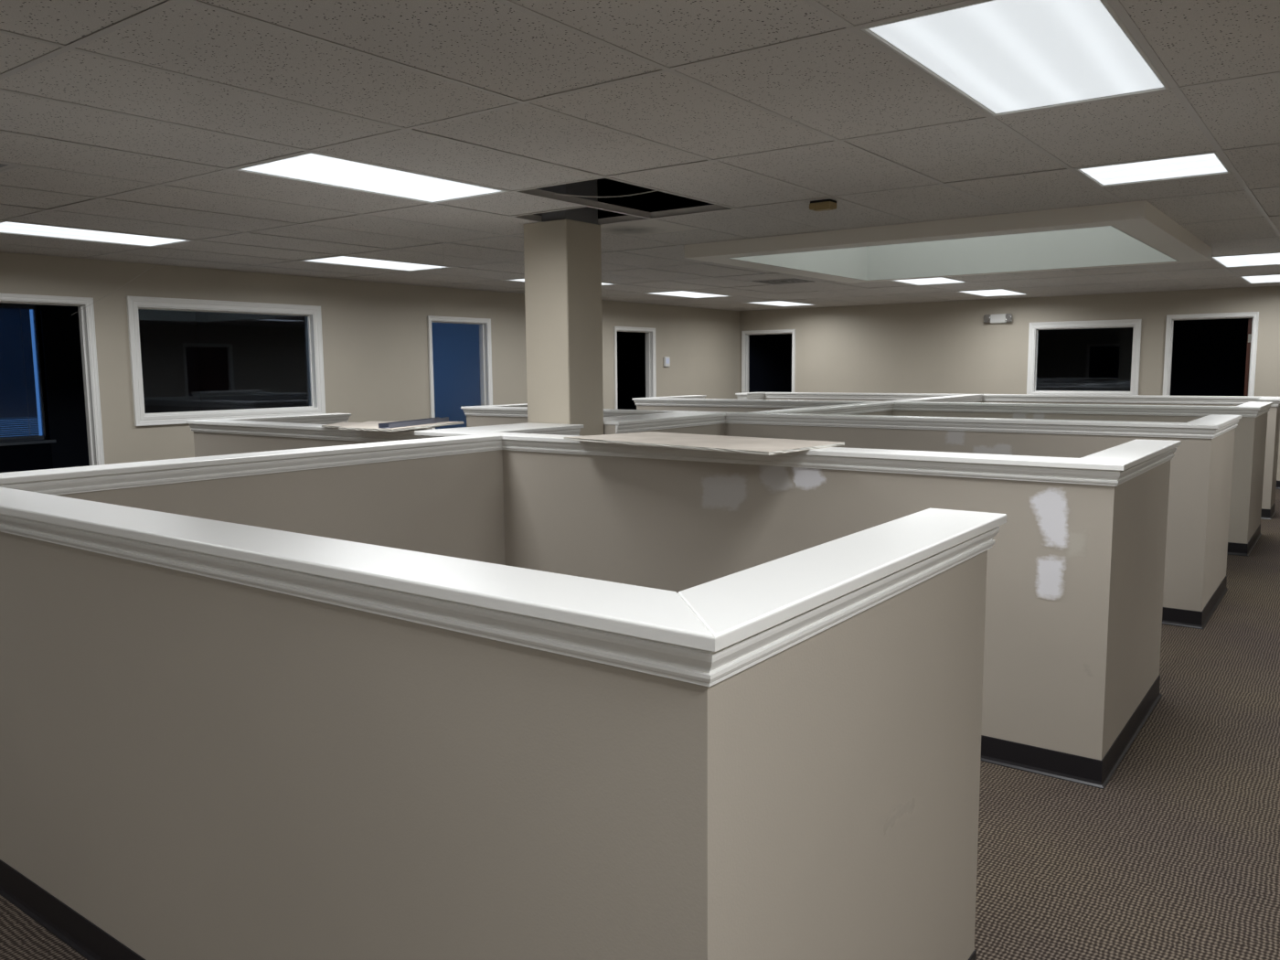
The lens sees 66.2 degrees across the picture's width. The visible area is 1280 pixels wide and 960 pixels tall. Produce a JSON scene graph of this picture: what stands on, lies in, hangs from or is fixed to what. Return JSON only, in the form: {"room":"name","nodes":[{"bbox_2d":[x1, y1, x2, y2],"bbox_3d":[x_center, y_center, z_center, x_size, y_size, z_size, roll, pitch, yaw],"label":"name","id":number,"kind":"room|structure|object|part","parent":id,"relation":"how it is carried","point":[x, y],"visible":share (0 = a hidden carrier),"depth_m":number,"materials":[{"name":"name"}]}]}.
{"room":"open-plan office","nodes":[
{"label":"open-plan office","id":0,"kind":"room"},
{"bbox_2d":[0,303,52,472],"bbox_3d":[-4.787,-1.549,13.074,0.140,3.250,13.100,4,8,36],"label":"wall","id":1,"kind":"structure","parent":0,"point":[36,456],"depth_m":10.63,"materials":[{"name":"paint"}]},
{"bbox_2d":[0,302,56,446],"bbox_3d":[-6.948,-1.086,10.136,0.189,1.494,1.530,4,8,36],"label":"window","id":2,"kind":"structure","parent":1,"relation":"in","point":[39,394],"depth_m":10.70,"materials":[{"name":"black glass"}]},
{"bbox_2d":[0,304,40,439],"bbox_3d":[-6.982,-1.105,10.120,0.034,1.425,1.348,4,8,36],"label":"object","id":3,"kind":"structure","parent":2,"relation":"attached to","point":[17,388],"depth_m":10.52,"materials":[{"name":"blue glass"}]},
{"bbox_3d":[-6.977,-0.406,10.201,0.026,0.017,1.348,4,8,36],"label":"rail","id":4,"kind":"part","parent":3,"relation":"part of","materials":[{"name":"blue metal"}]},
{"bbox_3d":[-6.628,-1.152,10.572,0.005,1.380,0.004,4,8,36],"label":"ladder cord","id":5,"kind":"part","parent":3,"relation":"part of","materials":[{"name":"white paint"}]},
{"bbox_3d":[-7.005,-1.103,10.176,0.006,1.380,1.410,4,8,36],"label":"pane","id":6,"kind":"part","parent":2,"relation":"part of","materials":[{"name":"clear glass"}]},
{"bbox_3d":[-6.915,-0.357,10.199,0.120,0.030,1.530,4,8,36],"label":"sill","id":7,"kind":"part","parent":2,"relation":"part of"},
{"bbox_2d":[0,252,740,464],"bbox_3d":[-3.369,-1.165,9.612,0.120,3.250,17.020,4,8,36],"label":"wall","id":8,"kind":"structure","parent":0,"point":[375,335],"depth_m":10.18,"materials":[{"name":"beige paint"}]},
{"bbox_2d":[0,293,104,465],"bbox_3d":[-4.801,-0.376,7.727,0.148,2.135,1.025,4,8,36],"label":"door frame","id":9,"kind":"structure","parent":8,"relation":"in","point":[86,315],"depth_m":8.01,"materials":[{"name":"white paint"}]},
{"bbox_2d":[126,295,325,426],"bbox_3d":[-3.772,-1.094,9.053,0.148,1.089,1.893,4,8,36],"label":"window frame","id":10,"kind":"structure","parent":8,"relation":"in","point":[312,314],"depth_m":8.94,"materials":[{"name":"white paint"}]},
{"bbox_2d":[426,315,492,428],"bbox_3d":[-2.097,-0.809,11.364,0.148,2.123,0.960,4,8,36],"label":"door frame","id":11,"kind":"structure","parent":8,"relation":"in","point":[485,324],"depth_m":11.58,"materials":[{"name":"white paint"}]},
{"bbox_2d":[613,326,656,409],"bbox_3d":[-0.109,-1.122,14.039,0.148,2.105,0.965,4,8,36],"label":"door frame","id":12,"kind":"structure","parent":8,"relation":"in","point":[650,333],"depth_m":14.27,"materials":[{"name":"white paint"}]},
{"bbox_2d":[663,356,670,366],"bbox_3d":[0.398,-1.754,14.553,0.030,0.145,0.130,4,8,36],"label":"thermostat","id":13,"kind":"object","parent":8,"relation":"attached to","point":[666,359],"visible":1,"depth_m":14.53,"materials":[{"name":"white plastic"}]},
{"bbox_2d":[523,179,603,436],"bbox_3d":[-0.489,-0.816,6.359,0.360,3.250,0.344,4,8,36],"label":"square column","id":14,"kind":"structure","parent":0,"point":[562,252],"depth_m":6.21,"materials":[{"name":"beige paint"}]},
{"bbox_2d":[0,0,1279,310],"bbox_3d":[0.756,-1.686,6.483,10.150,0.039,16.780,4,8,36],"label":"ceiling","id":15,"kind":"structure","parent":0,"point":[137,117],"depth_m":3.83,"materials":[{"name":"tile"}]},
{"bbox_2d":[0,162,18,170],"bbox_3d":[-3.153,-1.384,4.279,0.584,0.002,0.584,4,8,36],"label":"ceiling vent","id":16,"kind":"object","parent":15,"relation":"in","point":[3,165],"visible":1,"depth_m":4.36,"materials":[{"name":"grey metal"}]},
{"bbox_2d":[0,221,191,246],"bbox_3d":[-3.720,-1.695,6.571,0.586,0.112,1.195,4,8,36],"label":"ceiling light","id":17,"kind":"object","parent":15,"relation":"attached to","point":[5,227],"visible":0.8,"depth_m":6.60,"materials":[{"name":"white plastic"}]},
{"bbox_2d":[233,151,508,203],"bbox_3d":[-1.268,-1.509,4.770,0.586,0.112,1.195,4,8,36],"label":"ceiling light","id":18,"kind":"object","parent":15,"relation":"attached to","point":[309,167],"visible":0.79,"depth_m":4.72,"materials":[{"name":"white plastic"}]},
{"bbox_2d":[298,256,451,271],"bbox_3d":[-2.272,-1.930,8.519,0.586,0.112,1.195,4,8,36],"label":"ceiling light","id":19,"kind":"object","parent":15,"relation":"attached to","point":[347,261],"visible":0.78,"depth_m":8.53,"materials":[{"name":"white plastic"}]},
{"bbox_2d":[503,278,524,282],"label":"ceiling light","id":20,"kind":"object","parent":15,"relation":"attached to","point":[523,281],"depth_m":10.23,"materials":[{"name":"white plastic"}]},
{"bbox_2d":[553,190,657,197],"bbox_3d":[-0.144,-1.542,5.266,0.661,0.047,0.006,1,7,9],"label":"cable","id":21,"kind":"object","parent":15,"relation":"hanging from","point":[653,190],"visible":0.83,"depth_m":5.27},
{"bbox_2d":[601,282,615,285],"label":"ceiling light","id":22,"kind":"object","parent":15,"relation":"attached to","point":[602,283],"depth_m":10.77,"materials":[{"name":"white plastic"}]},
{"bbox_2d":[600,219,699,236],"bbox_3d":[-0.001,-1.664,6.480,0.584,0.005,0.584,4,8,36],"label":"ceiling vent","id":23,"kind":"object","parent":15,"relation":"in","point":[647,227],"visible":0.86,"depth_m":6.48,"materials":[{"name":"grey metal"}]},
{"bbox_2d":[597,178,714,218],"bbox_3d":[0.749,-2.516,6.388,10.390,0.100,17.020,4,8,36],"label":"ceiling opening","id":24,"kind":"object","parent":15,"relation":"in","point":[655,201],"depth_m":10.09,"materials":[{"name":"black"}]},
{"bbox_2d":[647,290,730,298],"bbox_3d":[0.624,-2.400,12.414,0.586,0.112,1.195,4,8,36],"label":"ceiling light","id":25,"kind":"object","parent":15,"relation":"attached to","point":[679,293],"visible":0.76,"depth_m":12.48,"materials":[{"name":"white plastic"}]},
{"bbox_2d":[746,300,817,306],"bbox_3d":[2.072,-2.635,14.362,0.586,0.112,1.195,4,8,36],"label":"ceiling light","id":26,"kind":"object","parent":15,"relation":"attached to","point":[773,303],"visible":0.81,"depth_m":14.46,"materials":[{"name":"white plastic"}]},
{"bbox_2d":[750,277,816,284],"bbox_3d":[1.553,-2.147,10.609,0.584,0.002,0.584,4,8,36],"label":"ceiling vent","id":27,"kind":"object","parent":15,"relation":"in","point":[792,280],"visible":1,"depth_m":10.59,"materials":[{"name":"metal"}]},
{"bbox_2d":[809,198,836,211],"bbox_3d":[1.020,-1.527,5.464,0.130,0.054,0.095,4,8,36],"label":"ceiling box","id":28,"kind":"object","parent":15,"relation":"hanging from","point":[823,205],"visible":1,"depth_m":5.43,"materials":[{"name":"beige plastic"}]},
{"bbox_2d":[892,277,967,285],"bbox_3d":[3.076,-2.214,10.614,0.586,0.112,1.195,4,8,36],"label":"ceiling light","id":29,"kind":"object","parent":15,"relation":"attached to","point":[928,281],"visible":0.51,"depth_m":10.78,"materials":[{"name":"white plastic"}]},
{"bbox_2d":[684,200,1211,283],"bbox_3d":[2.451,-2.294,7.553,3.120,1.174,2.919,4,8,36],"label":"skylight","id":30,"kind":"object","parent":15,"relation":"attached to","point":[1135,232],"visible":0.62,"depth_m":8.03,"materials":[{"name":"paint"}]},
{"bbox_2d":[957,288,1027,297],"bbox_3d":[4.524,-2.449,12.561,0.586,0.112,1.195,4,8,36],"label":"ceiling light","id":31,"kind":"object","parent":15,"relation":"attached to","point":[999,292],"visible":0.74,"depth_m":12.61,"materials":[{"name":"white plastic"}]},
{"bbox_2d":[859,0,1170,116],"bbox_3d":[1.184,-1.323,2.970,0.586,0.112,1.195,4,8,36],"label":"ceiling light","id":32,"kind":"object","parent":15,"relation":"attached to","point":[1004,57],"visible":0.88,"depth_m":2.90,"materials":[{"name":"white plastic"}]},
{"bbox_2d":[1075,151,1231,186],"bbox_3d":[2.451,-1.529,4.674,0.586,0.112,0.586,4,8,36],"label":"ceiling light","id":33,"kind":"object","parent":15,"relation":"attached to","point":[1210,164],"visible":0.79,"depth_m":4.68,"materials":[{"name":"white plastic"}]},
{"bbox_2d":[1211,252,1279,267],"bbox_3d":[5.528,-2.028,8.813,0.586,0.112,1.195,4,8,36],"label":"ceiling light","id":34,"kind":"object","parent":15,"relation":"attached to","point":[1265,259],"visible":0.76,"depth_m":8.84,"materials":[{"name":"white plastic"}]},
{"bbox_2d":[1239,274,1279,283],"bbox_3d":[6.976,-2.263,10.761,0.586,0.112,1.195,4,8,36],"label":"ceiling light","id":35,"kind":"object","parent":15,"relation":"attached to","point":[1259,279],"visible":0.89,"depth_m":10.87,"materials":[{"name":"white plastic"}]},
{"bbox_2d":[0,489,1279,959],"bbox_3d":[0.445,0.560,9.001,13.750,0.100,20.400,4,8,36],"label":"floor","id":36,"kind":"structure","parent":0,"point":[1177,857],"depth_m":3.25,"materials":[{"name":"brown carpet"}]},
{"bbox_2d":[0,434,505,565],"bbox_3d":[-1.530,0.467,4.298,0.186,1.186,2.540,4,8,36],"label":"wall","id":37,"kind":"structure","parent":36,"relation":"on","point":[439,496],"depth_m":4.40,"materials":[{"name":"beige paint"}]},
{"bbox_3d":[-1.534,-0.072,4.236,0.165,0.058,2.540,4,8,36],"label":"crown moulding","id":38,"kind":"part","parent":37,"relation":"part of","materials":[{"name":"white paint"}]},
{"bbox_2d":[0,487,1006,959],"bbox_3d":[-1.978,0.544,3.664,6.121,1.186,1.286,4,8,36],"label":"wall","id":39,"kind":"structure","parent":36,"relation":"on","point":[219,740],"depth_m":1.82,"materials":[{"name":"beige paint"}]},
{"bbox_3d":[-1.982,0.004,3.602,6.100,0.058,1.265,4,8,36],"label":"crown moulding","id":40,"kind":"part","parent":39,"relation":"part of","materials":[{"name":"white paint"}]},
{"bbox_2d":[437,412,725,435],"bbox_3d":[-0.263,0.187,6.652,0.460,1.186,2.540,4,8,36],"label":"wall","id":41,"kind":"structure","parent":36,"relation":"on","point":[709,423],"depth_m":6.68,"materials":[{"name":"beige paint"}]},
{"bbox_3d":[-0.783,-0.268,5.896,0.439,0.058,0.803,4,8,36],"label":"crown moulding","id":42,"kind":"part","parent":41,"relation":"part of","materials":[{"name":"white paint"}]},
{"bbox_3d":[0.088,0.141,7.125,0.394,1.165,1.357,4,8,36],"label":"drywall panel","id":43,"kind":"part","parent":41,"relation":"part of","materials":[{"name":"beige paint"}]},
{"bbox_3d":[0.084,-0.409,7.063,0.439,0.058,1.357,4,8,36],"label":"crown moulding","id":44,"kind":"part","parent":41,"relation":"part of","materials":[{"name":"white paint"}]},
{"bbox_2d":[185,413,1181,789],"bbox_3d":[-0.398,0.287,5.788,6.121,1.186,1.286,4,8,36],"label":"wall","id":45,"kind":"structure","parent":36,"relation":"on","point":[1075,569],"depth_m":4.02,"materials":[{"name":"beige paint"}]},
{"bbox_2d":[321,421,439,429],"bbox_3d":[-1.657,-0.333,6.037,0.940,0.010,0.361,4,8,36],"label":"sheet","id":46,"kind":"object","parent":45,"relation":"on","point":[344,423],"visible":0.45,"depth_m":6.10,"materials":[{"name":"paper"}]},
{"bbox_2d":[338,421,463,431],"bbox_3d":[-1.528,-0.323,5.830,0.650,0.013,0.784,2,7,19],"label":"sheet","id":47,"kind":"object","parent":46,"relation":"on","point":[367,425],"visible":0.84,"depth_m":5.65,"materials":[{"name":"paper"}]},
{"bbox_2d":[378,416,448,427],"bbox_3d":[-1.321,-0.340,5.779,0.064,0.026,0.713,1,7,16],"label":"channel","id":48,"kind":"object","parent":47,"relation":"on","point":[403,423],"visible":1,"depth_m":5.70,"materials":[{"name":"silver metal"}]},
{"bbox_3d":[-0.403,-0.252,5.726,6.100,0.058,1.265,4,8,36],"label":"crown moulding","id":49,"kind":"part","parent":45,"relation":"part of","materials":[{"name":"white paint"}]},
{"bbox_2d":[563,431,844,455],"bbox_3d":[0.278,-0.179,4.538,0.604,0.013,1.283,-7,9,-44],"label":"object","id":50,"kind":"structure","parent":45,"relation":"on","point":[755,445],"depth_m":4.41,"materials":[{"name":"laminate"}]},
{"bbox_2d":[460,403,1241,629],"bbox_3d":[1.181,0.031,7.913,6.121,1.186,1.286,4,8,36],"label":"wall","id":51,"kind":"structure","parent":36,"relation":"on","point":[1200,474],"depth_m":6.11,"materials":[{"name":"beige paint"}]},
{"bbox_3d":[1.177,-0.508,7.851,6.100,0.058,1.265,4,8,36],"label":"crown moulding","id":52,"kind":"part","parent":51,"relation":"part of","materials":[{"name":"white paint"}]},
{"bbox_2d":[751,394,983,415],"bbox_3d":[2.446,-0.178,9.646,0.186,1.186,5.291,4,8,36],"label":"wall","id":53,"kind":"structure","parent":36,"relation":"on","point":[876,408],"depth_m":9.02,"materials":[{"name":"beige paint"}]},
{"bbox_3d":[1.625,-0.585,8.485,0.165,0.058,2.540,4,8,36],"label":"crown moulding","id":54,"kind":"part","parent":53,"relation":"part of","materials":[{"name":"white paint"}]},
{"bbox_3d":[1.629,-0.035,8.548,0.120,1.165,2.540,4,8,36],"label":"drywall panel","id":55,"kind":"part","parent":53,"relation":"part of","materials":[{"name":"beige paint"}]},
{"bbox_3d":[3.232,-0.845,10.646,0.165,0.058,2.631,4,8,36],"label":"crown moulding","id":56,"kind":"part","parent":53,"relation":"part of","materials":[{"name":"white paint"}]},
{"bbox_2d":[632,394,1272,556],"bbox_3d":[2.761,-0.226,10.037,6.121,1.186,1.286,4,8,36],"label":"wall","id":57,"kind":"structure","parent":36,"relation":"on","point":[1250,433],"depth_m":8.39,"materials":[{"name":"beige paint"}]},
{"bbox_3d":[2.756,-0.765,9.976,6.100,0.058,1.265,4,8,36],"label":"crown moulding","id":58,"kind":"part","parent":57,"relation":"part of","materials":[{"name":"white paint"}]},
{"bbox_2d":[735,392,1279,519],"bbox_3d":[3.931,-0.415,11.612,6.121,1.186,0.646,4,8,36],"label":"wall","id":59,"kind":"structure","parent":36,"relation":"on","point":[1268,504],"depth_m":10.71,"materials":[{"name":"beige paint"}]},
{"bbox_3d":[3.927,-0.955,11.550,6.100,0.058,0.625,4,8,36],"label":"crown moulding","id":60,"kind":"part","parent":59,"relation":"part of","materials":[{"name":"white paint"}]},
{"bbox_2d":[40,304,1248,469],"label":"windows","id":61,"kind":"structure","parent":0,"point":[192,361],"depth_m":12.02,"materials":[{"name":"glass"}]},
{"bbox_2d":[0,251,1279,310],"bbox_3d":[0.756,-1.677,6.484,10.150,0.021,16.780,4,8,36],"label":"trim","id":62,"kind":"structure","parent":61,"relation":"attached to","point":[0,251],"depth_m":11.44,"materials":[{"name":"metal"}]},
{"bbox_2d":[739,286,1279,480],"bbox_3d":[5.780,-1.666,13.329,10.150,3.250,0.120,4,8,36],"label":"wall","id":63,"kind":"structure","parent":0,"point":[948,347],"depth_m":14.06,"materials":[{"name":"beige paint"}]},
{"bbox_2d":[741,329,795,393],"bbox_3d":[2.125,-1.382,16.068,0.975,2.123,0.148,4,8,36],"label":"door frame","id":64,"kind":"structure","parent":63,"relation":"in","point":[745,335],"depth_m":16.17,"materials":[{"name":"white paint"}]},
{"bbox_2d":[983,313,1013,323],"bbox_3d":[5.006,-2.255,13.702,0.384,0.123,0.088,4,8,36],"label":"emergency light","id":65,"kind":"object","parent":63,"relation":"attached to","point":[1002,317],"visible":1,"depth_m":13.69,"materials":[{"name":"white plastic"}]},
{"bbox_2d":[1026,319,1141,394],"bbox_3d":[5.959,-1.615,13.190,1.393,1.033,0.148,4,8,36],"label":"window frame","id":66,"kind":"structure","parent":63,"relation":"in","point":[1034,327],"depth_m":13.15,"materials":[{"name":"white paint"}]},
{"bbox_2d":[1162,311,1258,396],"bbox_3d":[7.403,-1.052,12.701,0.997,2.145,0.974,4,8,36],"label":"door frame","id":67,"kind":"structure","parent":63,"relation":"in","point":[1253,316],"depth_m":12.14,"materials":[{"name":"white paint"}]},
{"bbox_2d":[1275,480,1279,489],"bbox_3d":[5.754,-0.095,13.454,10.110,0.100,0.014,4,8,36],"label":"baseboard","id":68,"kind":"structure","parent":63,"relation":"attached to","point":[1277,486],"depth_m":11.97,"materials":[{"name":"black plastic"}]}
]}

